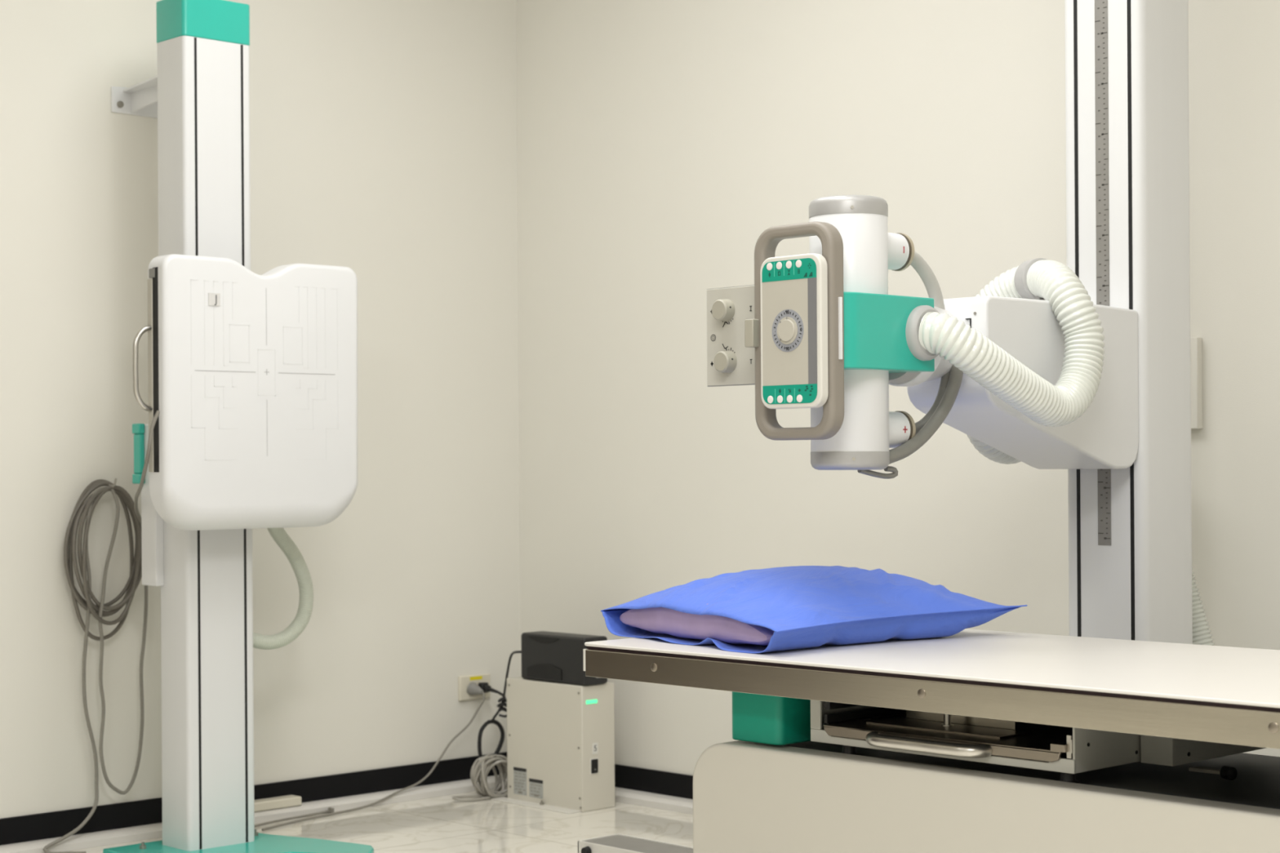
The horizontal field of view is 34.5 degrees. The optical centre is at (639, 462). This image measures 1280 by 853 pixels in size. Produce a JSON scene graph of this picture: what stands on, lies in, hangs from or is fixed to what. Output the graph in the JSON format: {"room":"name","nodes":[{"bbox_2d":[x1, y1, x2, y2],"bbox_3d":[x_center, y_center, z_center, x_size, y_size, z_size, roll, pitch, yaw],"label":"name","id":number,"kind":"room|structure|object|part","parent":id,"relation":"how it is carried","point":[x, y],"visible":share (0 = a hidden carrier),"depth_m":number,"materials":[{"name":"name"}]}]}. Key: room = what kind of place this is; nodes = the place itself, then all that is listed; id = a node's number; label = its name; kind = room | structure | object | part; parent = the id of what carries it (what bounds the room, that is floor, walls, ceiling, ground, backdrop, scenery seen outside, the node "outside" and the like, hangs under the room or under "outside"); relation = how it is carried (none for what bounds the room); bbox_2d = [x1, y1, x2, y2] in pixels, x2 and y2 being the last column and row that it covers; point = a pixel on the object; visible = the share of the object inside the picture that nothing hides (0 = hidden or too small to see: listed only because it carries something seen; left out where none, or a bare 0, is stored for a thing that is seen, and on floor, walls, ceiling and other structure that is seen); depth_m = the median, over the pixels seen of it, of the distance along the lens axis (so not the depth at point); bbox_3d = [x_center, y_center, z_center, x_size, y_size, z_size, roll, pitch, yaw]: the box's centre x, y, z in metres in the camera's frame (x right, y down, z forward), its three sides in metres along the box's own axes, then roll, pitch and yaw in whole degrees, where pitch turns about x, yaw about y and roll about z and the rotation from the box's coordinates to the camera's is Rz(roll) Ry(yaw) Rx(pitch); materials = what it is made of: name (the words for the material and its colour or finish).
{"room":"radiology room","nodes":[
{"label":"radiology room","id":0,"kind":"room"},
{"bbox_2d":[0,0,520,818],"bbox_3d":[-3.080,-0.360,3.690,7.620,2.860,0.120,0,0,-44],"label":"wall","id":1,"kind":"structure","parent":0,"point":[384,141],"depth_m":5.67,"materials":[{"name":"paint"}]},
{"bbox_2d":[107,478,117,487],"bbox_3d":[-1.340,0.051,5.199,0.006,0.024,0.088,0,0,-44],"label":"wall hook","id":2,"kind":"object","parent":1,"relation":"attached to","point":[115,479],"visible":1,"depth_m":5.17,"materials":[{"name":"silver metal"}]},
{"bbox_2d":[42,479,147,852],"bbox_3d":[-1.362,0.500,5.147,0.118,0.915,0.304,0,0,25],"label":"cable coil","id":3,"kind":"object","parent":2,"relation":"hanging from","point":[86,508],"visible":0.96,"depth_m":5.16,"materials":[{"name":"grey rubber"}]},
{"bbox_2d":[0,751,506,845],"bbox_3d":[-1.295,0.914,5.290,2.600,0.090,0.008,0,0,-44],"label":"baseboard","id":4,"kind":"structure","parent":1,"relation":"attached to","point":[42,826],"depth_m":5.58,"materials":[{"name":"black"}]},
{"bbox_2d":[0,775,506,852],"bbox_3d":[-1.274,0.945,5.262,2.592,0.026,0.062,0,0,-44],"label":"trim","id":5,"kind":"structure","parent":1,"relation":"attached to","point":[113,837],"depth_m":5.52,"materials":[{"name":"white plastic"}]},
{"bbox_2d":[261,682,484,831],"bbox_3d":[-0.719,0.799,5.694,0.060,0.309,0.866,0,0,37],"label":"cable","id":6,"kind":"object","parent":1,"relation":"attached to","point":[473,689],"visible":1,"depth_m":5.85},
{"bbox_2d":[457,673,490,701],"bbox_3d":[-0.486,0.660,6.059,0.114,0.072,0.013,0,0,-44],"label":"wall socket","id":7,"kind":"object","parent":1,"relation":"attached to","point":[464,682],"visible":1,"depth_m":6.04,"materials":[{"name":"beige plastic"}]},
{"bbox_2d":[69,788,693,852],"bbox_3d":[-0.488,1.003,0.888,7.500,0.100,7.500,0,0,-44],"label":"floor","id":8,"kind":"structure","parent":0,"point":[443,824],"depth_m":5.38,"materials":[{"name":"tile"}]},
{"bbox_2d":[102,0,373,852],"bbox_3d":[-1.019,-0.087,5.105,0.610,2.087,0.643,0,0,-22],"label":"stand","id":9,"kind":"object","parent":8,"relation":"on","point":[252,407],"visible":1,"depth_m":5.00,"materials":[{"name":"metal"}]},
{"bbox_3d":[-1.143,-0.216,4.750,0.053,0.202,0.013,0,0,-44],"label":"handle","id":10,"kind":"part","parent":9,"relation":"part of","materials":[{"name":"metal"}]},
{"bbox_3d":[-1.201,0.031,4.992,0.044,0.299,0.538,0,0,-17],"label":"detector cord","id":11,"kind":"part","parent":9,"relation":"part of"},
{"bbox_2d":[147,278,153,471],"bbox_3d":[-1.126,-0.201,4.770,0.014,0.446,0.018,0,0,-44],"label":"tray","id":12,"kind":"object","parent":9,"relation":"on","point":[150,281],"depth_m":4.76,"materials":[{"name":"plastic"}]},
{"bbox_3d":[-0.957,0.946,5.069,0.662,0.020,0.342,0,0,10],"label":"foot plate","id":13,"kind":"part","parent":9,"relation":"part of","materials":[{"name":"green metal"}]},
{"bbox_2d":[253,795,301,812],"bbox_3d":[-1.023,0.917,5.511,0.258,0.025,0.046,0,0,-44],"label":"duct","id":14,"kind":"object","parent":8,"relation":"on","point":[289,801],"visible":0.51,"depth_m":5.53,"materials":[{"name":"beige plastic"}]},
{"bbox_2d":[254,810,328,826],"bbox_3d":[-0.960,0.951,5.464,0.028,0.008,0.382,0,0,33],"label":"cord","id":15,"kind":"object","parent":8,"relation":"on","point":[325,811],"visible":0.72,"depth_m":5.52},
{"bbox_2d":[328,807,333,813],"bbox_3d":[-0.840,0.948,5.613,0.008,0.016,0.020,0,0,-44],"label":"clip","id":16,"kind":"object","parent":8,"relation":"on","point":[331,810],"visible":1,"depth_m":5.61,"materials":[{"name":"grey plastic"}]},
{"bbox_2d":[452,754,507,801],"bbox_3d":[-0.445,0.891,5.844,0.203,0.123,0.089,0,0,-44],"label":"cable bundle","id":17,"kind":"object","parent":8,"relation":"on","point":[482,766],"visible":0.9,"depth_m":5.84,"materials":[{"name":"white plastic"}]},
{"bbox_2d":[491,676,614,813],"bbox_3d":[-0.243,0.780,5.751,0.165,0.342,0.342,0,0,-44],"label":"unit","id":18,"kind":"object","parent":8,"relation":"on","point":[561,736],"visible":0.99,"depth_m":5.68,"materials":[{"name":"metal"}]},
{"bbox_2d":[515,772,525,793],"bbox_3d":[-0.336,0.901,5.792,0.001,0.056,0.048,0,0,-44],"label":"print","id":19,"kind":"object","parent":18,"relation":"on","point":[520,777],"depth_m":5.79},
{"bbox_2d":[530,783,541,796],"bbox_3d":[-0.290,0.914,5.744,0.001,0.032,0.047,0,0,-44],"label":"print","id":20,"kind":"object","parent":18,"relation":"on","point":[535,788],"depth_m":5.74},
{"bbox_2d":[520,631,607,685],"bbox_3d":[-0.211,0.542,5.723,0.090,0.130,0.268,0,0,-44],"label":"box","id":21,"kind":"object","parent":18,"relation":"on","point":[547,656],"visible":0.95,"depth_m":5.68,"materials":[{"name":"black plastic"}]},
{"bbox_2d":[477,650,521,757],"bbox_3d":[-0.368,0.693,5.872,0.099,0.326,0.188,0,0,-44],"label":"lead","id":22,"kind":"object","parent":21,"relation":"attached to","point":[493,721],"visible":0.9,"depth_m":5.93,"materials":[{"name":"black plastic"}]},
{"bbox_2d":[478,682,506,707],"bbox_3d":[-0.419,0.680,6.014,0.045,0.066,0.145,0,0,-33],"label":"plug","id":23,"kind":"object","parent":22,"relation":"attached to","point":[485,686],"visible":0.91,"depth_m":6.04,"materials":[{"name":"black plastic"}]},
{"bbox_3d":[-0.400,0.689,5.992,0.025,0.047,0.096,0,0,-15],"label":"cord","id":24,"kind":"part","parent":23,"relation":"part of","materials":[{"name":"black plastic"}]},
{"bbox_3d":[-0.265,0.579,5.716,0.003,0.042,0.145,0,0,-44],"label":"panel","id":25,"kind":"part","parent":21,"relation":"part of","materials":[{"name":"black plastic"}]},
{"bbox_2d":[586,699,597,704],"bbox_3d":[-0.132,0.653,5.628,0.040,0.010,0.003,0,0,-44],"label":"light","id":26,"kind":"object","parent":18,"relation":"attached to","point":[588,701],"depth_m":5.63,"materials":[{"name":"green plastic"}]},
{"bbox_2d":[590,757,598,774],"bbox_3d":[-0.125,0.830,5.634,0.030,0.044,0.003,0,0,-44],"label":"rocker switch","id":27,"kind":"object","parent":18,"relation":"attached to","point":[593,761],"depth_m":5.63,"materials":[{"name":"black plastic"}]},
{"bbox_2d":[577,833,693,852],"bbox_3d":[0.880,0.923,3.959,0.153,0.042,2.865,0,0,-44],"label":"rail","id":28,"kind":"object","parent":8,"relation":"on","point":[615,843],"visible":1,"depth_m":4.91,"materials":[{"name":"white metal"}]},
{"bbox_2d":[706,0,1192,644],"bbox_3d":[0.662,-0.302,3.931,1.165,2.404,0.568,0,0,-44],"label":"machine","id":29,"kind":"object","parent":28,"relation":"on","point":[1082,366],"visible":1,"depth_m":4.04,"materials":[{"name":"metal"}]},
{"bbox_3d":[0.150,-0.277,3.760,0.022,0.041,0.041,0,0,-44],"label":"knob","id":30,"kind":"part","parent":29,"relation":"part of","materials":[{"name":"beige plastic"}]},
{"bbox_3d":[0.154,-0.183,3.757,0.022,0.041,0.041,0,0,-44],"label":"knob","id":31,"kind":"part","parent":29,"relation":"part of","materials":[{"name":"beige plastic"}]},
{"bbox_3d":[0.202,-0.230,3.727,0.006,0.178,0.222,0,0,-44],"label":"plate","id":32,"kind":"part","parent":29,"relation":"part of","materials":[{"name":"beige plastic"}]},
{"bbox_2d":[773,310,802,350],"bbox_3d":[0.253,-0.226,3.530,0.001,0.069,0.065,0,0,-44],"label":"dial","id":33,"kind":"object","parent":29,"relation":"attached to","point":[788,324],"depth_m":3.53,"materials":[{"name":"beige plastic"}]},
{"bbox_3d":[0.263,-0.223,3.534,0.019,0.262,0.141,0,0,-44],"label":"control panel","id":34,"kind":"part","parent":29,"relation":"part of","materials":[{"name":"beige plastic"}]},
{"bbox_3d":[0.274,-0.225,3.569,0.036,0.373,0.184,0,0,-44],"label":"grip frame","id":35,"kind":"part","parent":29,"relation":"part of","materials":[{"name":"beige plastic"}]},
{"bbox_3d":[0.340,-0.227,3.500,0.004,0.106,0.006,0,0,-44],"label":"collar edge plate","id":36,"kind":"part","parent":29,"relation":"part of","materials":[{"name":"white plastic"}]},
{"bbox_2d":[888,232,909,270],"bbox_3d":[0.432,-0.381,3.708,0.085,0.066,0.066,0,0,-44],"label":"receptacle","id":37,"kind":"object","parent":29,"relation":"attached to","point":[898,242],"depth_m":3.70,"materials":[{"name":"white plastic"}]},
{"bbox_2d":[888,411,910,448],"bbox_3d":[0.434,-0.058,3.708,0.085,0.066,0.066,0,0,-44],"label":"receptacle","id":38,"kind":"object","parent":29,"relation":"attached to","point":[899,421],"depth_m":3.70,"materials":[{"name":"white plastic"}]},
{"bbox_3d":[0.748,-0.146,4.007,0.499,0.320,0.190,0,0,-44],"label":"arm","id":39,"kind":"part","parent":29,"relation":"part of","materials":[{"name":"white plastic"}]},
{"bbox_2d":[582,629,1279,852],"bbox_3d":[0.910,0.630,3.129,0.696,0.628,2.217,0,0,-44],"label":"table","id":40,"kind":"object","parent":8,"relation":"on","point":[967,740],"visible":0.98,"depth_m":3.21,"materials":[{"name":"laminate"}]},
{"bbox_3d":[0.145,0.352,3.922,0.674,0.040,0.008,0,0,-44],"label":"rail","id":41,"kind":"part","parent":40,"relation":"part of","materials":[{"name":"silver metal"}]},
{"bbox_2d":[600,565,1026,653],"bbox_3d":[0.291,0.257,3.801,0.609,0.126,0.570,0,0,-38],"label":"pillow","id":42,"kind":"object","parent":40,"relation":"on","point":[785,608],"visible":1,"depth_m":3.65,"materials":[{"name":"blue fabric"}]},
{"bbox_2d":[619,603,774,645],"bbox_3d":[0.256,0.261,3.773,0.477,0.114,0.491,0,0,-37],"label":"pillow","id":43,"kind":"object","parent":42,"relation":"on","point":[684,624],"depth_m":3.61,"materials":[{"name":"purple fabric"}]},
{"bbox_3d":[0.462,0.401,3.555,0.421,0.013,0.012,0,0,-44],"label":"slide rail","id":44,"kind":"part","parent":40,"relation":"part of","materials":[{"name":"grey metal"}]},
{"bbox_3d":[0.460,0.436,3.557,0.421,0.011,0.013,0,0,-44],"label":"slide rail","id":45,"kind":"part","parent":40,"relation":"part of","materials":[{"name":"black plastic"}]},
{"bbox_3d":[0.460,0.425,3.557,0.421,0.018,0.006,0,0,-44],"label":"slide rail","id":46,"kind":"part","parent":40,"relation":"part of","materials":[{"name":"black plastic"}]},
{"bbox_3d":[0.670,0.353,2.894,0.022,0.048,2.205,0,0,-44],"label":"edge rail","id":47,"kind":"part","parent":40,"relation":"part of","materials":[{"name":"metal"}]},
{"bbox_2d":[823,710,1072,762],"bbox_3d":[0.601,0.429,3.357,0.451,0.044,0.474,0,0,-44],"label":"tray","id":48,"kind":"object","parent":40,"relation":"on","point":[979,740],"depth_m":3.28,"materials":[{"name":"metal"}]},
{"bbox_3d":[0.889,0.470,3.117,0.020,0.020,0.018,0,0,-27],"label":"lock knob","id":49,"kind":"part","parent":40,"relation":"part of","materials":[{"name":"black plastic"}]},
{"bbox_2d":[1191,567,1214,645],"bbox_3d":[1.174,0.438,4.419,0.273,1.012,0.079,0,0,32],"label":"conduit","id":50,"kind":"object","parent":8,"relation":"on","point":[1201,632],"visible":0.08,"depth_m":4.39,"materials":[{"name":"white plastic"}]},
{"bbox_2d":[515,0,1279,775],"bbox_3d":[2.263,-0.395,3.513,0.120,2.860,7.500,0,0,-44],"label":"wall","id":51,"kind":"structure","parent":0,"point":[659,140],"depth_m":5.37,"materials":[{"name":"paint"}]},
{"bbox_2d":[614,764,693,799],"bbox_3d":[1.229,0.897,4.517,0.008,0.090,4.592,0,0,-44],"label":"baseboard","id":52,"kind":"structure","parent":51,"relation":"attached to","point":[648,780],"depth_m":5.76,"materials":[{"name":"black"}]},
{"bbox_2d":[614,786,693,814],"bbox_3d":[1.227,0.929,4.465,0.066,0.026,4.520,0,0,-44],"label":"trim","id":53,"kind":"structure","parent":51,"relation":"attached to","point":[651,800],"depth_m":5.68,"materials":[{"name":"white plastic"}]},
{"bbox_2d":[1190,337,1202,429],"bbox_3d":[1.156,-0.172,4.576,0.022,0.200,0.192,0,0,-44],"label":"junction box","id":54,"kind":"object","parent":51,"relation":"attached to","point":[1196,343],"visible":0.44,"depth_m":4.50,"materials":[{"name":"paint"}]}
]}

